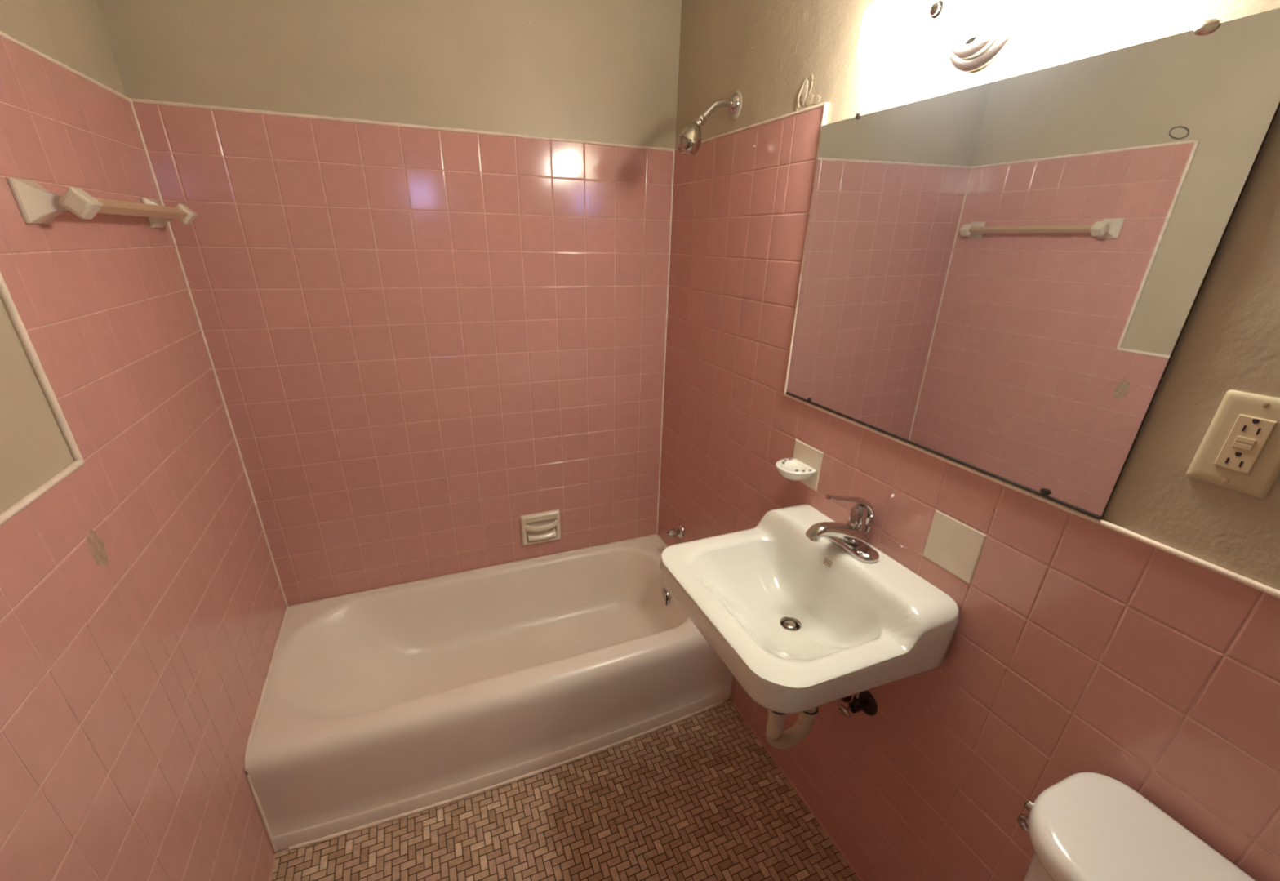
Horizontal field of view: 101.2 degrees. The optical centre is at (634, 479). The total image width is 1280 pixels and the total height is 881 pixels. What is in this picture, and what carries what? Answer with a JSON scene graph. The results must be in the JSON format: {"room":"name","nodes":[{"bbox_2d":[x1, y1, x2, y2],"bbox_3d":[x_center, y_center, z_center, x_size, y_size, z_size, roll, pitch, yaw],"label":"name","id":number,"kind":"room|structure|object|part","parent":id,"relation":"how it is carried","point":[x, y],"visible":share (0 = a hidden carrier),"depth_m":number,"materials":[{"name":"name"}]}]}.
{"room":"bathroom","nodes":[
{"label":"bathroom","id":0,"kind":"room"},
{"bbox_2d":[0,0,286,880],"bbox_3d":[-0.705,0.277,0.228,0.121,2.420,3.106,-9,26,-21],"label":"wall","id":1,"kind":"structure","parent":0,"point":[143,606],"depth_m":0.98,"materials":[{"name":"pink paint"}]},
{"bbox_2d":[0,460,83,525],"bbox_3d":[-0.507,0.417,-0.066,0.013,0.013,2.294,-9,26,-21],"label":"trim","id":2,"kind":"structure","parent":1,"relation":"attached to","point":[33,495],"depth_m":0.79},
{"bbox_2d":[0,271,84,462],"bbox_3d":[-0.941,-0.325,0.764,0.012,0.651,0.012,3,24,3],"label":"trim","id":3,"kind":"structure","parent":1,"relation":"attached to","point":[19,326],"depth_m":0.83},
{"bbox_2d":[0,31,130,101],"bbox_3d":[-1.082,-0.772,0.955,0.010,0.010,0.768,-9,26,-21],"label":"trim","id":4,"kind":"structure","parent":1,"relation":"attached to","point":[2,34],"depth_m":1.01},
{"bbox_2d":[6,177,197,227],"bbox_3d":[-1.054,-0.563,1.097,0.091,0.065,0.585,-9,26,-21],"label":"towel bar","id":5,"kind":"object","parent":1,"relation":"attached to","point":[36,204],"visible":1,"depth_m":0.88,"materials":[{"name":"beige ceramic"}]},
{"bbox_3d":[-0.969,-0.460,0.874,0.060,0.065,0.065,-9,26,-21],"label":"post","id":6,"kind":"part","parent":5,"relation":"part of","materials":[{"name":"beige ceramic"}]},
{"bbox_3d":[-1.169,-0.662,1.310,0.060,0.065,0.065,-9,26,-21],"label":"post","id":7,"kind":"part","parent":5,"relation":"part of","materials":[{"name":"beige ceramic"}]},
{"bbox_2d":[128,100,288,605],"bbox_3d":[-1.242,-0.232,1.590,0.007,1.512,0.007,-9,26,-21],"label":"trim","id":8,"kind":"structure","parent":1,"relation":"attached to","point":[130,101],"depth_m":1.51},
{"bbox_2d":[267,853,275,880],"bbox_3d":[-0.544,1.499,0.464,0.010,0.010,2.370,-9,26,-21],"label":"trim","id":9,"kind":"structure","parent":1,"relation":"attached to","point":[274,854],"depth_m":1.42,"materials":[{"name":"pink tile"}]},
{"bbox_2d":[96,0,681,605],"bbox_3d":[-0.583,-0.459,1.860,1.718,2.420,0.120,-9,26,-21],"label":"wall","id":10,"kind":"structure","parent":0,"point":[421,343],"depth_m":1.66,"materials":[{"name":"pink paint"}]},
{"bbox_2d":[129,97,674,151],"bbox_3d":[-0.546,-1.026,1.543,1.474,0.010,0.010,-9,26,-21],"label":"trim","id":11,"kind":"structure","parent":10,"relation":"attached to","point":[137,100],"depth_m":1.48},
{"bbox_2d":[520,509,560,545],"bbox_3d":[-0.381,0.207,2.164,0.164,0.138,0.050,-9,26,-21],"label":"soap dish","id":12,"kind":"object","parent":10,"relation":"attached to","point":[543,526],"visible":1,"depth_m":2.16,"materials":[{"name":"beige ceramic"}]},
{"bbox_2d":[525,515,556,541],"bbox_3d":[-0.383,0.206,2.167,0.128,0.102,0.040,-9,26,-21],"label":"tray","id":13,"kind":"object","parent":12,"relation":"on","point":[538,528],"depth_m":2.16,"materials":[{"name":"beige ceramic"}]},
{"bbox_2d":[271,697,860,880],"bbox_3d":[0.008,1.313,1.029,1.718,0.101,3.340,-9,26,-21],"label":"floor","id":14,"kind":"structure","parent":0,"point":[700,797],"depth_m":1.54,"materials":[{"name":"tile"}]},
{"bbox_2d":[244,533,733,852],"bbox_3d":[-0.442,0.653,1.931,1.482,0.351,0.730,-9,26,-21],"label":"bathtub","id":15,"kind":"object","parent":14,"relation":"on","point":[375,707],"visible":0.9,"depth_m":1.75,"materials":[{"name":"ceramic"}]},
{"bbox_3d":[0.127,0.474,2.133,0.020,0.072,0.072,-9,26,-21],"label":"overflow plate","id":16,"kind":"part","parent":15,"relation":"part of","materials":[{"name":"silver metal"}]},
{"bbox_2d":[1017,771,1256,880],"bbox_3d":[0.500,0.971,0.675,0.701,0.836,0.525,-9,26,-21],"label":"toilet","id":17,"kind":"object","parent":14,"relation":"on","point":[1085,826],"visible":1,"depth_m":0.73,"materials":[{"name":"white ceramic"}]},
{"bbox_3d":[0.619,0.531,0.818,0.047,0.091,0.035,-9,26,-21],"label":"flush lever","id":18,"kind":"part","parent":17,"relation":"part of","materials":[{"name":"silver metal"}]},
{"bbox_3d":[0.731,0.777,0.685,0.199,0.390,0.479,-9,26,-21],"label":"tank","id":19,"kind":"part","parent":17,"relation":"part of","materials":[{"name":"white ceramic"}]},
{"bbox_2d":[657,0,1279,880],"bbox_3d":[0.770,0.052,0.798,0.122,2.420,3.106,-9,26,-21],"label":"wall","id":20,"kind":"structure","parent":0,"point":[1078,644],"depth_m":1.00,"materials":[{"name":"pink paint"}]},
{"bbox_2d":[656,150,675,533],"bbox_3d":[0.119,-0.439,2.116,0.008,1.512,0.008,15,28,27],"label":"trim","id":21,"kind":"structure","parent":20,"relation":"attached to","point":[673,151],"depth_m":2.05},
{"bbox_2d":[666,523,684,539],"bbox_3d":[0.165,0.221,2.180,0.059,0.066,0.066,-9,26,-21],"label":"tub valve","id":22,"kind":"object","parent":20,"relation":"attached to","point":[679,531],"visible":1,"depth_m":2.17,"materials":[{"name":"silver metal"}]},
{"bbox_3d":[0.159,0.222,2.178,0.045,0.034,0.038,-9,26,-21],"label":"knob","id":23,"kind":"part","parent":22,"relation":"part of","materials":[{"name":"silver metal"}]},
{"bbox_2d":[676,91,742,156],"bbox_3d":[0.201,-0.991,1.465,0.173,0.164,0.070,-9,26,-21],"label":"shower head","id":24,"kind":"object","parent":20,"relation":"attached to","point":[689,140],"visible":1,"depth_m":1.45},
{"bbox_3d":[0.223,-1.020,1.461,0.105,0.068,0.019,-9,26,-21],"label":"arm","id":25,"kind":"part","parent":24,"relation":"part of","materials":[{"name":"silver metal"}]},
{"bbox_2d":[674,102,826,151],"bbox_3d":[0.282,-0.983,1.489,0.009,0.009,0.754,-9,26,-21],"label":"trim","id":26,"kind":"structure","parent":20,"relation":"attached to","point":[806,109],"depth_m":1.36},
{"bbox_2d":[765,706,818,748],"bbox_3d":[0.450,0.521,1.368,0.242,0.400,0.085,-20,32,-39],"label":"trap","id":27,"kind":"object","parent":20,"relation":"attached to","point":[776,737],"visible":0.48,"depth_m":1.38,"materials":[{"name":"beige plastic"}]},
{"bbox_2d":[804,706,818,714],"bbox_3d":[0.461,0.603,1.391,0.049,0.003,0.049,-9,26,-21],"label":"washer","id":28,"kind":"object","parent":27,"relation":"in","point":[813,711],"depth_m":1.37,"materials":[{"name":"grey metal"}]},
{"bbox_2d":[729,698,864,880],"bbox_3d":[0.819,1.291,0.990,0.013,0.013,2.370,-9,26,-21],"label":"trim","id":29,"kind":"structure","parent":20,"relation":"attached to","point":[775,760],"depth_m":1.64,"materials":[{"name":"pink tile"}]},
{"bbox_2d":[775,439,823,490],"bbox_3d":[0.419,-0.034,1.389,0.087,0.108,0.109,-9,26,-21],"label":"soap dish","id":30,"kind":"object","parent":20,"relation":"attached to","point":[805,465],"visible":1,"depth_m":1.38,"materials":[{"name":"white ceramic"}]},
{"bbox_3d":[0.417,-0.020,1.395,0.084,0.033,0.104,-9,26,-21],"label":"dish","id":31,"kind":"part","parent":30,"relation":"part of","materials":[{"name":"white ceramic"}]},
{"bbox_3d":[0.457,-0.040,1.404,0.004,0.108,0.109,-9,26,-21],"label":"plate","id":32,"kind":"part","parent":30,"relation":"part of","materials":[{"name":"white ceramic"}]},
{"bbox_2d":[783,159,817,394],"bbox_3d":[0.418,-0.486,1.326,0.008,0.554,0.008,1,24,-1],"label":"trim","id":33,"kind":"structure","parent":20,"relation":"attached to","point":[801,274],"depth_m":1.35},
{"bbox_2d":[661,503,959,713],"bbox_3d":[0.344,0.275,1.194,0.446,0.203,0.508,-9,26,-21],"label":"sink","id":34,"kind":"object","parent":20,"relation":"attached to","point":[802,624],"visible":0.98,"depth_m":1.13,"materials":[{"name":"white ceramic"}]},
{"bbox_2d":[805,493,879,563],"bbox_3d":[0.469,0.085,1.194,0.167,0.146,0.144,4,24,6],"label":"sink faucet","id":35,"kind":"object","parent":34,"relation":"on","point":[851,536],"visible":1,"depth_m":1.17,"materials":[{"name":"silver metal"}]},
{"bbox_3d":[0.454,0.123,1.187,0.162,0.069,0.060,-9,26,-21],"label":"spout","id":36,"kind":"part","parent":35,"relation":"part of","materials":[{"name":"silver metal"}]},
{"bbox_3d":[0.484,0.076,1.179,0.149,0.116,0.030,-9,26,-21],"label":"lever","id":37,"kind":"part","parent":35,"relation":"part of","materials":[{"name":"silver metal"}]},
{"bbox_3d":[0.498,0.146,1.218,0.054,0.016,0.158,-9,26,-21],"label":"plate","id":38,"kind":"part","parent":35,"relation":"part of","materials":[{"name":"silver metal"}]},
{"bbox_2d":[816,102,830,159],"bbox_3d":[0.426,-0.788,1.192,0.012,0.107,0.012,1,24,-1],"label":"trim","id":39,"kind":"structure","parent":20,"relation":"attached to","point":[825,108],"depth_m":1.18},
{"bbox_2d":[825,694,852,704],"bbox_3d":[0.513,0.458,1.345,0.079,0.284,0.089,-9,26,-21],"label":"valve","id":40,"kind":"object","parent":20,"relation":"attached to","point":[847,699],"visible":0.02,"depth_m":1.37,"materials":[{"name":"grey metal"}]},
{"bbox_2d":[838,690,877,717],"bbox_3d":[0.542,0.457,1.270,0.079,0.284,0.095,-9,26,-21],"label":"valve","id":41,"kind":"object","parent":20,"relation":"attached to","point":[864,700],"visible":0.54,"depth_m":1.29,"materials":[{"name":"grey metal"}]},
{"bbox_3d":[0.523,0.568,1.294,0.029,0.024,0.039,-9,26,-21],"label":"oval handle","id":42,"kind":"part","parent":41,"relation":"part of","materials":[{"name":"silver metal"}]},
{"bbox_2d":[857,0,1075,72],"bbox_3d":[0.514,-0.725,0.816,0.136,0.128,0.347,-9,26,-21],"label":"vanity light","id":43,"kind":"object","parent":20,"relation":"attached to","point":[975,33],"visible":1,"depth_m":0.83,"materials":[{"name":"silver metal"}]},
{"bbox_3d":[0.544,-0.717,0.850,0.026,0.024,0.024,-9,26,-21],"label":"stem","id":44,"kind":"part","parent":43,"relation":"part of","materials":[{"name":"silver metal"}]},
{"bbox_2d":[782,393,1279,598],"bbox_3d":[0.856,0.214,0.475,0.010,0.010,2.314,-9,26,-21],"label":"trim","id":45,"kind":"structure","parent":20,"relation":"attached to","point":[1276,593],"depth_m":0.79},
{"bbox_2d":[785,8,1279,519],"bbox_3d":[0.563,-0.369,0.987,0.017,0.620,0.760,-9,26,-21],"label":"wall mirror","id":46,"kind":"object","parent":20,"relation":"attached to","point":[1003,279],"visible":1,"depth_m":0.83,"materials":[{"name":"grey mirror"}]},
{"bbox_2d":[1186,389,1279,497],"bbox_3d":[0.750,-0.043,0.646,0.011,0.117,0.077,-9,26,-21],"label":"wall outlet","id":47,"kind":"object","parent":20,"relation":"attached to","point":[1239,451],"visible":1,"depth_m":0.65,"materials":[{"name":"beige plastic"}]},
{"bbox_2d":[1213,413,1277,473],"bbox_3d":[0.749,-0.043,0.645,0.006,0.067,0.033,-9,26,-21],"label":"receptacle","id":48,"kind":"object","parent":47,"relation":"attached to","point":[1244,443],"depth_m":0.64,"materials":[{"name":"beige plastic"}]}
]}

